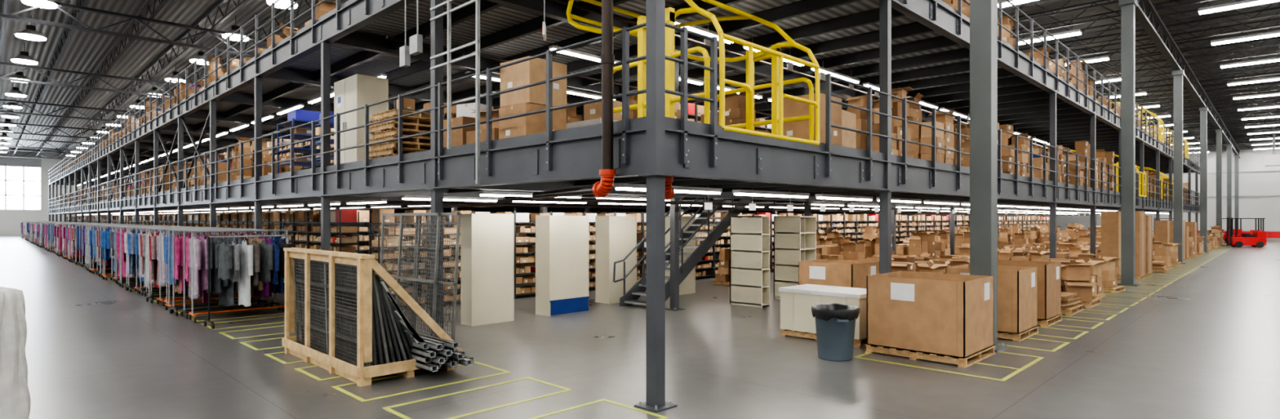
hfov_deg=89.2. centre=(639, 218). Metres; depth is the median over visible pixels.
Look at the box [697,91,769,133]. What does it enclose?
cardboard boxes
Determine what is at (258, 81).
post
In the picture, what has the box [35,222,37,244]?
rack
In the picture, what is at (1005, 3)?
light
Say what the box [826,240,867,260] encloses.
cardboard boxes
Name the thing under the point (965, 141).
cardboard boxes
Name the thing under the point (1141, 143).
post
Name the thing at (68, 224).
rack
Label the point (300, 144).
boxes
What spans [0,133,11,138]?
light
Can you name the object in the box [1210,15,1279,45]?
light
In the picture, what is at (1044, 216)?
shelving
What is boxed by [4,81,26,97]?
light
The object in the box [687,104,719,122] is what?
shelving
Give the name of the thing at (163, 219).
shelving
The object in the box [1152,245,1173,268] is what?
cardboard box
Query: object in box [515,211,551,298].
shelving
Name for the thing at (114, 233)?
rack
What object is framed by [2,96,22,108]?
light
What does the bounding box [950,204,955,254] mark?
post
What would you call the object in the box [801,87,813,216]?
post
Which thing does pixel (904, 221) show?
shelving
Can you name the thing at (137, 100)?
light
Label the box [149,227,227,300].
rack
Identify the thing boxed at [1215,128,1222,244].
column
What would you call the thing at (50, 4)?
light
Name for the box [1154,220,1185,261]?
carton
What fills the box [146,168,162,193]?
cardboard boxes
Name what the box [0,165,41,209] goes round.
window
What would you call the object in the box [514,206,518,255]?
post
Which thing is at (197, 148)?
cross bracing
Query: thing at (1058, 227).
wooden pallet
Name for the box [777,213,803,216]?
shelving
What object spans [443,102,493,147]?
cartons
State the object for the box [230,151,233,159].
shelving
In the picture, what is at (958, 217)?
shelving
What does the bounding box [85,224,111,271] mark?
rack
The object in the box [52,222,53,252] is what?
rack
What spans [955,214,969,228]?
shelving
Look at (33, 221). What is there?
rack
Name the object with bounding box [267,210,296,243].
shelving
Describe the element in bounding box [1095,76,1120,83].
light
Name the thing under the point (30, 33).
light
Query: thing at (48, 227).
rack
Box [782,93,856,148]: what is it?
cartons
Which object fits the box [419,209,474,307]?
shelving
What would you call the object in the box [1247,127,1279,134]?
light
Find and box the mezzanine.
[48,0,1199,214]
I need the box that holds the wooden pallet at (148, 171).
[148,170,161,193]
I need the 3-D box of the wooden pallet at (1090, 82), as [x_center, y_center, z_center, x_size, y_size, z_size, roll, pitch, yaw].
[18.913,-5.139,27.887,1.280,1.558,1.292,0,0,44]
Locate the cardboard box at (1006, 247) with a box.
[1003,246,1029,256]
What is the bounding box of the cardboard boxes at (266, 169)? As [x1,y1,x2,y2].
[262,155,301,175]
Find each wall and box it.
[0,147,606,235]
[606,141,1279,234]
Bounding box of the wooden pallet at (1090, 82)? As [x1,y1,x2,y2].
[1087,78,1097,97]
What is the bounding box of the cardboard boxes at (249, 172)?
[230,136,271,180]
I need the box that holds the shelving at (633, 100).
[617,93,679,119]
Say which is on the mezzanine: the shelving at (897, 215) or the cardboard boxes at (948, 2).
the cardboard boxes at (948, 2)
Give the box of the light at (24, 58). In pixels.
[10,51,38,64]
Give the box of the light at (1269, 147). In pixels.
[1253,146,1279,150]
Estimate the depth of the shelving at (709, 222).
29.97 m
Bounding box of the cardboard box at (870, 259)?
[864,257,894,261]
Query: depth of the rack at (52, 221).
53.88 m
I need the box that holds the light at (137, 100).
[129,99,144,108]
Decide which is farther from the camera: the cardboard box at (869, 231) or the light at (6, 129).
the light at (6, 129)
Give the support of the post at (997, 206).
on the floor
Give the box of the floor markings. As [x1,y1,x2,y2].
[66,246,1233,418]
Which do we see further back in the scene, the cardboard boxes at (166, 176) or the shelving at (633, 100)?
the cardboard boxes at (166, 176)
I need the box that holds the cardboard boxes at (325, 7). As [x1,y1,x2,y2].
[304,0,342,26]
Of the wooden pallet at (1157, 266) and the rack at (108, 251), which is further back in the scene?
the wooden pallet at (1157, 266)
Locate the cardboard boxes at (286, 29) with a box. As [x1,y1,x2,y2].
[266,22,299,48]
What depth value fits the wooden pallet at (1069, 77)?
24.47 m
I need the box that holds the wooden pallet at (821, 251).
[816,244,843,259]
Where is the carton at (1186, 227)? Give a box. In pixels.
[1185,226,1188,259]
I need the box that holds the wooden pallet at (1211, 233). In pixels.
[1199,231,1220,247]
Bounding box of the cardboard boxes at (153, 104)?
[142,100,161,121]
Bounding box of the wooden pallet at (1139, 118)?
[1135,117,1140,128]
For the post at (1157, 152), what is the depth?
36.87 m
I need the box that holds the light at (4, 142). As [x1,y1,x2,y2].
[0,138,9,144]
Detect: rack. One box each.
[22,221,24,238]
[26,221,28,240]
[28,221,32,241]
[30,221,32,240]
[31,221,39,243]
[33,221,62,244]
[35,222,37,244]
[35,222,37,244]
[36,222,39,246]
[37,222,42,246]
[40,222,44,245]
[41,222,44,248]
[44,222,47,249]
[47,222,80,251]
[48,222,66,250]
[48,222,87,250]
[49,222,53,252]
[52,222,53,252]
[53,222,54,252]
[53,222,67,254]
[56,222,79,255]
[57,222,71,256]
[60,222,67,257]
[62,222,91,255]
[62,222,107,258]
[62,222,110,259]
[66,223,81,259]
[67,223,85,262]
[68,223,85,261]
[71,223,85,262]
[75,223,93,264]
[75,223,102,263]
[78,223,113,265]
[80,223,133,265]
[80,224,97,266]
[84,224,119,270]
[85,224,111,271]
[88,224,119,270]
[88,224,128,272]
[92,224,151,273]
[96,224,155,275]
[98,225,124,272]
[98,225,133,277]
[101,225,145,277]
[102,225,149,279]
[110,225,175,281]
[113,225,180,281]
[115,226,139,284]
[116,226,156,284]
[119,226,175,287]
[124,226,197,288]
[125,226,166,291]
[134,226,182,293]
[138,226,213,295]
[142,226,223,297]
[146,227,228,302]
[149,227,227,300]
[156,227,243,306]
[163,228,254,308]
[164,228,260,312]
[169,228,267,315]
[180,229,280,319]
[188,229,288,322]
[203,234,295,328]
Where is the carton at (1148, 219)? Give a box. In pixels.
[1145,215,1152,276]
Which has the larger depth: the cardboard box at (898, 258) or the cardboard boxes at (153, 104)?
the cardboard boxes at (153, 104)
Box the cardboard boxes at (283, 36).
[280,31,295,39]
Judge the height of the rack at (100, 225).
1.856 m
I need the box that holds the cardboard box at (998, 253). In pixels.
[997,248,1012,258]
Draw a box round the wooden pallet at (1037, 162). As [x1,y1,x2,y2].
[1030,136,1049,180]
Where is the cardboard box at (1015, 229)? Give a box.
[1009,223,1019,241]
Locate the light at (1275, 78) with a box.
[1226,64,1279,85]
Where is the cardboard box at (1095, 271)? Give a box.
[1043,257,1108,299]
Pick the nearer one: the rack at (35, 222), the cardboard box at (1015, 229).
the cardboard box at (1015, 229)
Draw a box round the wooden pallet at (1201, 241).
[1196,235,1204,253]
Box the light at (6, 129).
[0,126,13,132]
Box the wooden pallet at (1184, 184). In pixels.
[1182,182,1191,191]
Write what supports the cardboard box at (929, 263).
on the floor
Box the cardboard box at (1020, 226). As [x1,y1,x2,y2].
[1001,225,1022,233]
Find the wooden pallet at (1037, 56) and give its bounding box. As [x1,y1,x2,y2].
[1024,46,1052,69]
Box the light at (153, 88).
[147,83,162,97]
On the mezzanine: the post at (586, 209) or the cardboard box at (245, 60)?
the cardboard box at (245, 60)
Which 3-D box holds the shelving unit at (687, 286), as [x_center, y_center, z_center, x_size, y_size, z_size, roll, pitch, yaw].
[1.048,1.010,18.202,0.512,2.180,0.962,0,0,45]
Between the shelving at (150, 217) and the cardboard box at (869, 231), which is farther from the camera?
the shelving at (150, 217)
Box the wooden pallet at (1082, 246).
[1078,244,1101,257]
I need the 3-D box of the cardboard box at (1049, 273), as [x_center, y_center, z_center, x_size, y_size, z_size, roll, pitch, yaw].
[7.882,1.496,13.451,1.230,1.207,1.230,0,0,45]
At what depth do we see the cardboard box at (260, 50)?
20.15 m
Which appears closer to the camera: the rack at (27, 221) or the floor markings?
the floor markings
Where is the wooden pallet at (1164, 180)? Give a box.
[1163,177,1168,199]
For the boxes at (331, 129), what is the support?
on the mezzanine
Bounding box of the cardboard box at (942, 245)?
[922,230,950,254]
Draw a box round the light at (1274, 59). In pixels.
[1220,57,1279,68]
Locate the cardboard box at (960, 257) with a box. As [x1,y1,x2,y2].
[951,254,969,261]
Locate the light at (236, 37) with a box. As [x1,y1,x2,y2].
[222,15,248,41]
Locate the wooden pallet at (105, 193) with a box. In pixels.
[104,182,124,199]
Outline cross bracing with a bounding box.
[83,111,209,203]
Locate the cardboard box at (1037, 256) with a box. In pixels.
[1003,248,1049,261]
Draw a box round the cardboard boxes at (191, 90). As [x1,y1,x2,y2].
[187,65,225,96]
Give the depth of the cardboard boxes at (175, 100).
28.58 m
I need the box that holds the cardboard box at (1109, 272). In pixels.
[1071,253,1124,293]
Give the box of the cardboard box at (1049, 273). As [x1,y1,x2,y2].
[997,259,1062,327]
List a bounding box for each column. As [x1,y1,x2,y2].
[969,0,1008,351]
[1117,0,1140,286]
[1172,69,1186,263]
[1199,106,1209,252]
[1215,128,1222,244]
[1226,143,1232,217]
[1234,154,1239,228]
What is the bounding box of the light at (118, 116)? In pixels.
[117,104,129,118]
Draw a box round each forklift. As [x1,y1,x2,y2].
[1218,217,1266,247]
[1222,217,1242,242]
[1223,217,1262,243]
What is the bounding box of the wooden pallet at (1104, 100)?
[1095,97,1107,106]
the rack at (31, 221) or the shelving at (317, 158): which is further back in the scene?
the rack at (31, 221)
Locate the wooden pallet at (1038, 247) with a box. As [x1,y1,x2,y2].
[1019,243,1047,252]
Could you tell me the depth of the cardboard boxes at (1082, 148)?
25.98 m
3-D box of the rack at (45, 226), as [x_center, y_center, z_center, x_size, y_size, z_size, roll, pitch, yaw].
[-39.501,1.172,44.406,0.732,1.856,1.868,0,0,42]
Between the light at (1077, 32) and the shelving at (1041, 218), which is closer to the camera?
the light at (1077, 32)
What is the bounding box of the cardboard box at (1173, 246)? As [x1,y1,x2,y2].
[1152,241,1182,266]
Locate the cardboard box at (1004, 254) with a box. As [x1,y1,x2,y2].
[997,246,1026,260]
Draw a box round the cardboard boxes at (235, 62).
[203,56,239,84]
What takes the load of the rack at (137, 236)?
on the floor
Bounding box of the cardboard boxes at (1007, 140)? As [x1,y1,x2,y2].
[999,124,1033,177]
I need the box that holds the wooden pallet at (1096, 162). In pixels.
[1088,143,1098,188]
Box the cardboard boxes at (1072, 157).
[1062,152,1083,186]
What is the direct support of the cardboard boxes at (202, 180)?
on the mezzanine
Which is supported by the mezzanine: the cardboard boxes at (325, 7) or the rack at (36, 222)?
the cardboard boxes at (325, 7)
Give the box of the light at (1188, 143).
[1170,142,1199,145]
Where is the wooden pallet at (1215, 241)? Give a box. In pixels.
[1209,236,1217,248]
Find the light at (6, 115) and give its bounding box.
[1,107,19,118]
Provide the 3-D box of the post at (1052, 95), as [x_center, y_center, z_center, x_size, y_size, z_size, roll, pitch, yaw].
[12.723,-0.890,19.984,0.340,5.980,0.340,0,0,45]
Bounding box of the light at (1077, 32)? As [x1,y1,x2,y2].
[1018,14,1081,44]
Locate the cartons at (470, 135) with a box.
[466,108,498,144]
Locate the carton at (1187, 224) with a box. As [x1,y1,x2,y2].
[1185,222,1196,254]
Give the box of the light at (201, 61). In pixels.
[189,51,208,65]
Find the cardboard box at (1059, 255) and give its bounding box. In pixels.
[1037,252,1070,261]
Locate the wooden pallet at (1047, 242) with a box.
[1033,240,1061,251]
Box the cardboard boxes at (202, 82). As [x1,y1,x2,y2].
[180,79,204,100]
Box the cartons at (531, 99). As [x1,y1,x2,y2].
[498,55,566,139]
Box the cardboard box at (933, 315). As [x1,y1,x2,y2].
[865,271,995,367]
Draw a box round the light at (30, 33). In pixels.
[14,15,46,40]
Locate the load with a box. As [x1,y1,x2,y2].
[566,99,622,128]
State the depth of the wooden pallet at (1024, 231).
43.00 m
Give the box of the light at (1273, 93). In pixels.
[1232,85,1279,99]
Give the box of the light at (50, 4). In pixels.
[21,0,58,8]
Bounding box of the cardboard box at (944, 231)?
[934,229,950,248]
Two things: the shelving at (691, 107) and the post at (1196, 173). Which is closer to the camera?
the shelving at (691, 107)
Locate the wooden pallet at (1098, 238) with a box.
[1095,235,1101,241]
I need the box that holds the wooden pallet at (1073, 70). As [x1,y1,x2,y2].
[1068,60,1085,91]
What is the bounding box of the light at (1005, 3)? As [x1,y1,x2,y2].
[997,0,1037,7]
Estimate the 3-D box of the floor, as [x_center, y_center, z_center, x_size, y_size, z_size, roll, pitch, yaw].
[-3.675,2.200,61.716,130.000,0.200,120.000,0,0,45]
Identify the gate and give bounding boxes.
[566,0,819,145]
[1070,150,1146,197]
[1110,102,1164,142]
[1115,165,1173,199]
[1151,126,1188,159]
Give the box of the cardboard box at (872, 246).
[862,234,894,261]
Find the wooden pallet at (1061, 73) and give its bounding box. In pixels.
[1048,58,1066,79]
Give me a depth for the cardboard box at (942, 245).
26.99 m
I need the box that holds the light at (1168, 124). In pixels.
[1142,123,1173,128]
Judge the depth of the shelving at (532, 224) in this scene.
22.93 m
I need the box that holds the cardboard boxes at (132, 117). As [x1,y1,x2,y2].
[126,115,137,133]
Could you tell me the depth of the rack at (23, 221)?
68.85 m
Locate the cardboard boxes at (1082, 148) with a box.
[1062,141,1089,186]
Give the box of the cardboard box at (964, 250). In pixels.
[958,243,998,259]
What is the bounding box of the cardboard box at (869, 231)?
[863,226,878,245]
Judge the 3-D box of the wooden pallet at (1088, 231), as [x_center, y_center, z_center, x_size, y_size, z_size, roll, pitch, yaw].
[32.591,1.415,47.195,1.200,1.370,1.275,0,0,-41]
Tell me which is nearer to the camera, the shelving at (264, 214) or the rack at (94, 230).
the shelving at (264, 214)
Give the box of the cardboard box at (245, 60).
[243,57,251,62]
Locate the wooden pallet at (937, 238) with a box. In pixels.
[934,235,940,241]
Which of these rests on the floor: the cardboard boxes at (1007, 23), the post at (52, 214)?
the post at (52, 214)
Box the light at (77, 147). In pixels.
[75,139,87,148]
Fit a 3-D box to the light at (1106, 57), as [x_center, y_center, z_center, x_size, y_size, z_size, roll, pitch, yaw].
[21.670,-8.075,32.022,2.400,0.850,0.440,0,0,45]
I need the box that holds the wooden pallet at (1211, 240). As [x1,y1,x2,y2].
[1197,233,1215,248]
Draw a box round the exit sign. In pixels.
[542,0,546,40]
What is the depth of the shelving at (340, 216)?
17.12 m
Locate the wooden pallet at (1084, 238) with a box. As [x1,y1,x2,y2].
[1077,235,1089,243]
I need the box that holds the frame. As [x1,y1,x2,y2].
[400,0,479,183]
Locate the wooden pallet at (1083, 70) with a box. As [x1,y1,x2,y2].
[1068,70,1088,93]
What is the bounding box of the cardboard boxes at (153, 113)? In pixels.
[151,108,161,117]
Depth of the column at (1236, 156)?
70.46 m
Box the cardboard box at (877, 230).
[863,227,879,236]
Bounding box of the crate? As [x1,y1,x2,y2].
[281,247,462,386]
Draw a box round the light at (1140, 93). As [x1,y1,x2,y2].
[1098,84,1146,97]
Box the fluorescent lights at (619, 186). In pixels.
[77,182,1168,214]
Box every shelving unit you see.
[595,215,636,303]
[665,216,695,294]
[729,215,769,307]
[773,216,816,299]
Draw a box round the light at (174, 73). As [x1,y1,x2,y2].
[164,63,185,82]
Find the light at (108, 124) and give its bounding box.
[106,113,120,126]
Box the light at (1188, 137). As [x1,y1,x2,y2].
[1182,130,1194,138]
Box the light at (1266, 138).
[1249,136,1279,140]
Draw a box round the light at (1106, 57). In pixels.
[1065,55,1109,66]
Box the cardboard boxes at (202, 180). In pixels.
[200,159,231,185]
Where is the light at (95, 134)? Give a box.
[89,133,100,137]
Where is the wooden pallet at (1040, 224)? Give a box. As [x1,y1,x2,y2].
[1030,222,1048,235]
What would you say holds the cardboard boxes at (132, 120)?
on the mezzanine
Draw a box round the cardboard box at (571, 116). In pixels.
[566,102,582,123]
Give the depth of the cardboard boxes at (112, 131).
43.79 m
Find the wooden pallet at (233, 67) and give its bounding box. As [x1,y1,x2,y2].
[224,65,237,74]
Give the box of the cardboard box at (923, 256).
[915,253,957,262]
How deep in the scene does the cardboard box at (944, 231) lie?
32.90 m
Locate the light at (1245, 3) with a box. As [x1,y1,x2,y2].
[1198,0,1279,14]
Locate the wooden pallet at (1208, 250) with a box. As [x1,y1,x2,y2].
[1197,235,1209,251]
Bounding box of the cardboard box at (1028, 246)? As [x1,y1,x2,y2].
[1004,244,1031,258]
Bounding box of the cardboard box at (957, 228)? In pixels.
[949,226,969,241]
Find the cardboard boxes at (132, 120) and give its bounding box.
[128,119,141,131]
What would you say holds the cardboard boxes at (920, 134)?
on the mezzanine
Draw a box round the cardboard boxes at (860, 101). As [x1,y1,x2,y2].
[841,86,913,157]
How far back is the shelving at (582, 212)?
24.97 m
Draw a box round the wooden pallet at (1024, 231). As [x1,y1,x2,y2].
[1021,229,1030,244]
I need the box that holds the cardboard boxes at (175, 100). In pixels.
[172,79,191,105]
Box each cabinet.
[333,74,388,164]
[460,213,514,326]
[535,214,589,316]
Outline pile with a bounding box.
[368,108,444,158]
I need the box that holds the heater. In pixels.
[1265,127,1279,166]
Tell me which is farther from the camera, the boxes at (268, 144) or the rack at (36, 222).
the rack at (36, 222)
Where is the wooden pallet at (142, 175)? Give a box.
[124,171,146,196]
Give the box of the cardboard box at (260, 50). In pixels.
[257,48,266,54]
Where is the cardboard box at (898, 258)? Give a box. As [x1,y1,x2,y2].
[891,253,916,271]
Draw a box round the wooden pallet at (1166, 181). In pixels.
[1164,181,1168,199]
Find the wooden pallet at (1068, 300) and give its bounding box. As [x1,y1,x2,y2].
[1061,291,1083,315]
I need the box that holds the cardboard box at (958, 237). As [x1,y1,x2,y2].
[949,231,969,254]
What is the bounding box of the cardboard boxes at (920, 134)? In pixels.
[906,93,957,164]
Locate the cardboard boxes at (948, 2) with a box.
[942,0,951,6]
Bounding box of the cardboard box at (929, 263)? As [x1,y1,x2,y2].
[915,260,933,271]
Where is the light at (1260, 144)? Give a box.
[1251,142,1279,145]
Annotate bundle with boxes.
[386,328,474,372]
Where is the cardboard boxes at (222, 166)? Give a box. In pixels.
[217,142,252,182]
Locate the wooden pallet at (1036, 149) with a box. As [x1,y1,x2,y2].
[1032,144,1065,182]
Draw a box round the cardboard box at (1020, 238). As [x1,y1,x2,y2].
[1013,232,1028,247]
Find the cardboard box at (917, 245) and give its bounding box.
[896,232,928,257]
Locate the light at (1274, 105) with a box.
[1237,104,1279,111]
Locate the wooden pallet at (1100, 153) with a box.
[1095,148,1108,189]
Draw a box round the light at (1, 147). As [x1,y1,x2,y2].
[0,143,8,148]
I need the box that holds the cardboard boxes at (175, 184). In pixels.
[171,169,177,189]
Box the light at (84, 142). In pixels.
[82,134,94,144]
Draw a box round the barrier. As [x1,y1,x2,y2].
[1198,229,1279,237]
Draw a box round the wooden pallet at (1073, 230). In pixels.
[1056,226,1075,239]
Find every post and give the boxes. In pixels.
[48,184,50,221]
[51,182,54,221]
[55,181,57,221]
[59,178,62,221]
[62,176,66,222]
[69,173,71,222]
[73,171,78,222]
[80,168,84,222]
[87,164,93,222]
[97,159,100,222]
[107,154,111,223]
[120,147,124,223]
[133,139,140,224]
[151,129,160,225]
[175,116,185,226]
[207,100,218,226]
[251,76,265,235]
[316,41,334,313]
[386,154,392,262]
[425,0,448,337]
[451,200,457,257]
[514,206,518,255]
[539,202,547,213]
[584,202,590,252]
[634,0,676,413]
[665,50,684,311]
[772,201,777,263]
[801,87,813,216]
[839,204,845,234]
[874,0,896,273]
[891,201,898,254]
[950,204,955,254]
[997,206,999,248]
[1047,92,1059,258]
[1089,114,1097,257]
[1116,129,1120,210]
[1139,141,1143,211]
[1154,150,1160,220]
[1167,157,1173,220]
[1187,168,1191,222]
[1195,172,1198,233]
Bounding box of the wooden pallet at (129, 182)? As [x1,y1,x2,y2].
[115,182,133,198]
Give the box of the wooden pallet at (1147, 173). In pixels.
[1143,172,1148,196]
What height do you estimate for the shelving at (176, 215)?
2.341 m
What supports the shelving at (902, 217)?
on the floor
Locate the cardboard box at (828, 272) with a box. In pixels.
[798,258,879,288]
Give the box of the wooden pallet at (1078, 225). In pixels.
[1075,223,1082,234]
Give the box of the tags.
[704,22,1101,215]
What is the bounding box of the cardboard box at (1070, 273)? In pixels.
[1061,262,1100,307]
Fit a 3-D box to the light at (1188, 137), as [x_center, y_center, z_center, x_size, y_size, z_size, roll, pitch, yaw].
[51.689,-8.075,62.388,2.400,0.850,0.440,0,0,45]
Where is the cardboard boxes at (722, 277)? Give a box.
[713,240,729,285]
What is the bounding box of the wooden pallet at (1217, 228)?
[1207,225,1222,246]
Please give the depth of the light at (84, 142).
65.90 m
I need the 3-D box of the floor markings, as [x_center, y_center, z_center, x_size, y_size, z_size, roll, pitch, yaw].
[10.023,2.098,25.505,75.870,0.004,35.099,0,0,-11]
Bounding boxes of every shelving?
[125,214,134,223]
[128,215,134,223]
[131,215,141,224]
[141,214,151,224]
[144,214,159,224]
[148,215,163,225]
[152,213,166,225]
[158,214,172,225]
[160,214,173,225]
[165,214,177,225]
[170,213,177,225]
[175,213,187,225]
[183,213,198,226]
[186,213,202,226]
[192,213,207,226]
[198,213,209,226]
[205,213,222,226]
[216,213,226,226]
[220,212,237,227]
[228,212,252,233]
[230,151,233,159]
[237,212,253,232]
[246,211,272,232]
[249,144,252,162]
[262,211,284,235]
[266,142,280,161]
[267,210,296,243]
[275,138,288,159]
[280,211,310,282]
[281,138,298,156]
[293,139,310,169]
[293,211,320,248]
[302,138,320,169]
[306,210,336,249]
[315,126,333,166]
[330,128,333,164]
[330,208,359,253]
[330,210,373,253]
[366,212,412,286]
[368,208,428,307]
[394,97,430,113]
[405,216,448,286]
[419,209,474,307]
[443,102,456,118]
[443,216,460,281]
[471,210,515,298]
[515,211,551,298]
[515,213,535,276]
[541,211,585,215]
[567,212,591,271]
[582,211,615,288]
[588,212,613,271]
[604,212,643,281]
[617,93,679,119]
[632,212,669,278]
[636,223,645,266]
[666,212,693,216]
[684,213,714,277]
[687,102,697,121]
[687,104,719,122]
[696,222,710,262]
[704,212,729,277]
[706,222,723,262]
[717,222,729,262]
[724,212,754,247]
[751,212,771,271]
[755,117,766,130]
[760,119,771,133]
[769,213,787,271]
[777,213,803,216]
[801,213,817,231]
[816,213,831,238]
[816,221,826,235]
[822,213,844,238]
[835,213,857,243]
[847,213,868,243]
[848,221,855,239]
[848,221,864,239]
[860,213,879,234]
[896,213,908,244]
[896,214,899,244]
[901,214,917,237]
[902,221,911,242]
[910,214,926,232]
[920,214,934,232]
[926,220,936,231]
[932,214,942,232]
[937,214,949,230]
[942,214,956,233]
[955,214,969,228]
[955,215,963,233]
[998,215,1008,227]
[999,216,1004,233]
[1001,216,1013,226]
[1006,216,1018,225]
[1012,215,1022,229]
[1018,215,1026,230]
[1023,215,1031,232]
[1024,215,1035,233]
[1028,216,1039,231]
[1035,216,1043,226]
[1039,215,1046,222]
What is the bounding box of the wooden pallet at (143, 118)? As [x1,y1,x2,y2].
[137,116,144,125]
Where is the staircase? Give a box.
[613,196,751,306]
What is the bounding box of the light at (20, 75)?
[8,71,31,82]
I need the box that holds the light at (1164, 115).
[1137,105,1170,118]
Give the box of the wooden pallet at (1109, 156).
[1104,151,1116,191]
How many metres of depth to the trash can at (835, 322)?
9.58 m
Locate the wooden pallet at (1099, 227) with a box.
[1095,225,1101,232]
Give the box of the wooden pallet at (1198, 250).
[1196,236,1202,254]
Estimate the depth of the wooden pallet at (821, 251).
20.39 m
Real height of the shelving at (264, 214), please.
2.345 m
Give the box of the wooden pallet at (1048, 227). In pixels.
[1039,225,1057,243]
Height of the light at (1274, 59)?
0.850 m
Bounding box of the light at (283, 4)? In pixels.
[266,0,297,8]
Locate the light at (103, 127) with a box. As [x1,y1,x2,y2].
[97,121,108,133]
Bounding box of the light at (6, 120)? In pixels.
[0,119,15,126]
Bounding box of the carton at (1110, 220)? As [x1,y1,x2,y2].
[1101,210,1145,279]
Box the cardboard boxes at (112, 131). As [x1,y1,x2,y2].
[106,129,124,144]
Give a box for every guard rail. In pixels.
[48,0,1199,182]
[48,22,1199,213]
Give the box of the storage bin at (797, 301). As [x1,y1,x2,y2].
[778,284,866,346]
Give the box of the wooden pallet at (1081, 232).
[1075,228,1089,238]
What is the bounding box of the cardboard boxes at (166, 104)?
[160,96,173,111]
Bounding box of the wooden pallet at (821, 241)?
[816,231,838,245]
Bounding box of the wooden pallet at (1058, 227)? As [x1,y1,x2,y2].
[1056,226,1060,233]
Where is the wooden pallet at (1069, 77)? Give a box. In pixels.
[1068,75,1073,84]
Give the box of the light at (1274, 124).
[1244,117,1279,128]
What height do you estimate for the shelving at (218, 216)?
2.300 m
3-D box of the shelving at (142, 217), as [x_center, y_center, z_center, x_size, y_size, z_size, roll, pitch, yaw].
[-28.704,0.928,37.876,1.200,2.344,0.500,0,0,45]
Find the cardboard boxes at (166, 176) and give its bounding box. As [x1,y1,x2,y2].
[160,163,177,191]
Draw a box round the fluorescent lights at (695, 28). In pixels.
[77,18,1072,185]
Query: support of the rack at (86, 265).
on the floor
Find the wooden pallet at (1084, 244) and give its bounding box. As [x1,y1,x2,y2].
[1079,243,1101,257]
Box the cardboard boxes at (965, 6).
[951,0,969,17]
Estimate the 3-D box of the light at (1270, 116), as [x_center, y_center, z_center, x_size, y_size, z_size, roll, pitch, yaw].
[47.450,-8.075,49.424,2.400,0.850,0.440,0,0,45]
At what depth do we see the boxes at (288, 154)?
26.10 m
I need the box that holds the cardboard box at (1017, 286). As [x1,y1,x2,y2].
[945,263,1038,341]
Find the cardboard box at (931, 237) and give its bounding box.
[901,232,940,260]
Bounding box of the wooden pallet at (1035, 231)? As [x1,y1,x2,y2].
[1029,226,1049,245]
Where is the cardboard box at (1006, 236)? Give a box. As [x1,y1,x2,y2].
[998,226,1013,249]
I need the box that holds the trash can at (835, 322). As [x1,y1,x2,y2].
[811,302,859,360]
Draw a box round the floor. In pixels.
[0,231,1279,418]
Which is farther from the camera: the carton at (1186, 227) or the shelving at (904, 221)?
the shelving at (904, 221)
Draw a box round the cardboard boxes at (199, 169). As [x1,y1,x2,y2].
[191,153,226,186]
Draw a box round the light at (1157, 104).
[1137,103,1159,108]
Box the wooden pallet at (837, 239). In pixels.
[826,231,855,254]
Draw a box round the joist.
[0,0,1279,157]
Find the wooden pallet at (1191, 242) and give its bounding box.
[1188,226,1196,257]
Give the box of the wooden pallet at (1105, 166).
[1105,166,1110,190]
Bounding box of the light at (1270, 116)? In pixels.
[1241,106,1279,119]
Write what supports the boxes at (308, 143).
on the mezzanine
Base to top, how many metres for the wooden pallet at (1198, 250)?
1.038 m
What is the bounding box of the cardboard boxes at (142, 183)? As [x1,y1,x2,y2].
[140,165,162,194]
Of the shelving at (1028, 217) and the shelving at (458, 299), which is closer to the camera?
the shelving at (458, 299)
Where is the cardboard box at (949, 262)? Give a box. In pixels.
[928,259,969,273]
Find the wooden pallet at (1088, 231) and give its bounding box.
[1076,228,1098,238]
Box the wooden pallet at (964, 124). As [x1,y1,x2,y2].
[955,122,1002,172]
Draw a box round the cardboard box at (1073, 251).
[1061,246,1089,263]
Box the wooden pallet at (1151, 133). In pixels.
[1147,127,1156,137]
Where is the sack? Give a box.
[0,286,31,418]
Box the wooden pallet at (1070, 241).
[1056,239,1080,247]
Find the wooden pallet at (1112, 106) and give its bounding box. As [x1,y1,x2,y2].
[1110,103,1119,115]
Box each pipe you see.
[532,0,615,199]
[665,176,674,199]
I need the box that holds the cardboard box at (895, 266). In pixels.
[891,261,949,273]
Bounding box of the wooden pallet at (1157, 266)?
[1152,260,1167,272]
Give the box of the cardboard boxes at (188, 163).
[183,161,193,186]
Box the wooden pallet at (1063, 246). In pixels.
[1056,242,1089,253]
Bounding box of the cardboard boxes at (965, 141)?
[953,120,969,167]
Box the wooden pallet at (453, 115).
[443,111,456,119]
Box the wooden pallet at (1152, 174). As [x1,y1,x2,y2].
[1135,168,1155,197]
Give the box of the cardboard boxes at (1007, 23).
[997,15,1015,47]
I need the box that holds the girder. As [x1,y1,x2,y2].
[0,0,1240,159]
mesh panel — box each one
[379,213,418,326]
[395,212,440,336]
[413,212,461,341]

